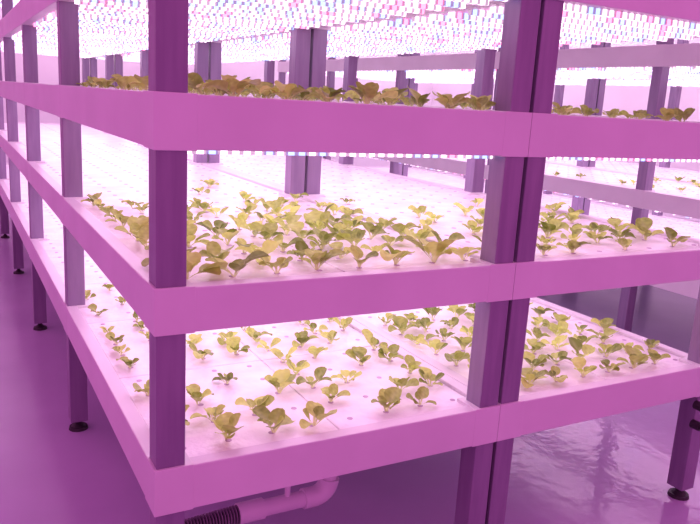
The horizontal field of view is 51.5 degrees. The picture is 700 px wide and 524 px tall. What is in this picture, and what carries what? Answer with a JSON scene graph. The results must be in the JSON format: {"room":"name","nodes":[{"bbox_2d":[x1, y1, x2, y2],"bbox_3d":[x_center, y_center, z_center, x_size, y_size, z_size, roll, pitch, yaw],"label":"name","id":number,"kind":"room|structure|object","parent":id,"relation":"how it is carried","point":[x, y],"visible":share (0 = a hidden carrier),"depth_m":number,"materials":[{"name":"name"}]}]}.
{"room":"indoor vertical farm","nodes":[
{"label":"indoor vertical farm","id":0,"kind":"room"},
{"bbox_2d":[0,8,434,169],"bbox_3d":[-4.264,-2.420,9.594,13.150,3.100,0.150,-4,14,-29],"label":"wall","id":1,"kind":"structure","parent":0,"point":[48,73],"depth_m":10.74,"materials":[{"name":"white paint"}]},
{"bbox_2d":[0,212,699,523],"bbox_3d":[-1.014,0.659,3.979,13.150,0.100,14.150,-4,14,-29],"label":"floor","id":2,"kind":"structure","parent":0,"point":[613,469],"depth_m":3.11,"materials":[{"name":"grey concrete"}]},
{"bbox_2d":[0,0,540,523],"bbox_3d":[-1.777,-1.042,5.152,1.106,2.620,7.616,-4,14,-29],"label":"rack","id":3,"kind":"object","parent":2,"relation":"on","point":[120,144],"visible":0.91,"depth_m":2.22,"materials":[{"name":"grey metal"}]},
{"bbox_2d":[184,476,338,523],"bbox_3d":[-0.381,0.705,2.379,0.782,0.394,0.072,-4,14,-29],"label":"drain pipe","id":4,"kind":"object","parent":3,"relation":"attached to","point":[252,510],"visible":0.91,"depth_m":2.45,"materials":[{"name":"plastic"}]},
{"bbox_2d":[76,72,699,439],"bbox_3d":[0.977,-0.333,3.784,4.746,0.995,2.132,-6,16,-36],"label":"seedlings","id":5,"kind":"object","parent":3,"relation":"in","point":[226,422],"visible":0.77,"depth_m":2.52,"materials":[{"name":"green plant"}]},
{"bbox_2d":[89,0,699,523],"bbox_3d":[-0.802,-1.098,5.662,1.096,2.620,7.653,-4,14,-29],"label":"rack","id":6,"kind":"object","parent":2,"relation":"on","point":[548,404],"visible":0.3,"depth_m":2.69,"materials":[{"name":"grey metal"}]},
{"bbox_2d":[277,39,699,331],"bbox_3d":[1.303,-1.235,6.828,1.106,2.620,7.616,-4,14,-29],"label":"rack","id":7,"kind":"object","parent":2,"relation":"on","point":[663,61],"visible":0.18,"depth_m":5.15,"materials":[{"name":"grey metal"}]},
{"bbox_2d":[352,39,699,238],"bbox_3d":[2.269,-1.296,7.354,1.096,2.620,7.616,-4,14,-29],"label":"rack","id":8,"kind":"object","parent":2,"relation":"on","point":[682,227],"visible":0.2,"depth_m":7.03,"materials":[{"name":"grey metal"}]},
{"bbox_2d":[426,38,699,222],"bbox_3d":[3.858,-1.676,8.374,0.150,3.100,10.000,-4,14,-29],"label":"wall","id":9,"kind":"structure","parent":0,"point":[629,98],"depth_m":9.05,"materials":[{"name":"white paint"}]}
]}

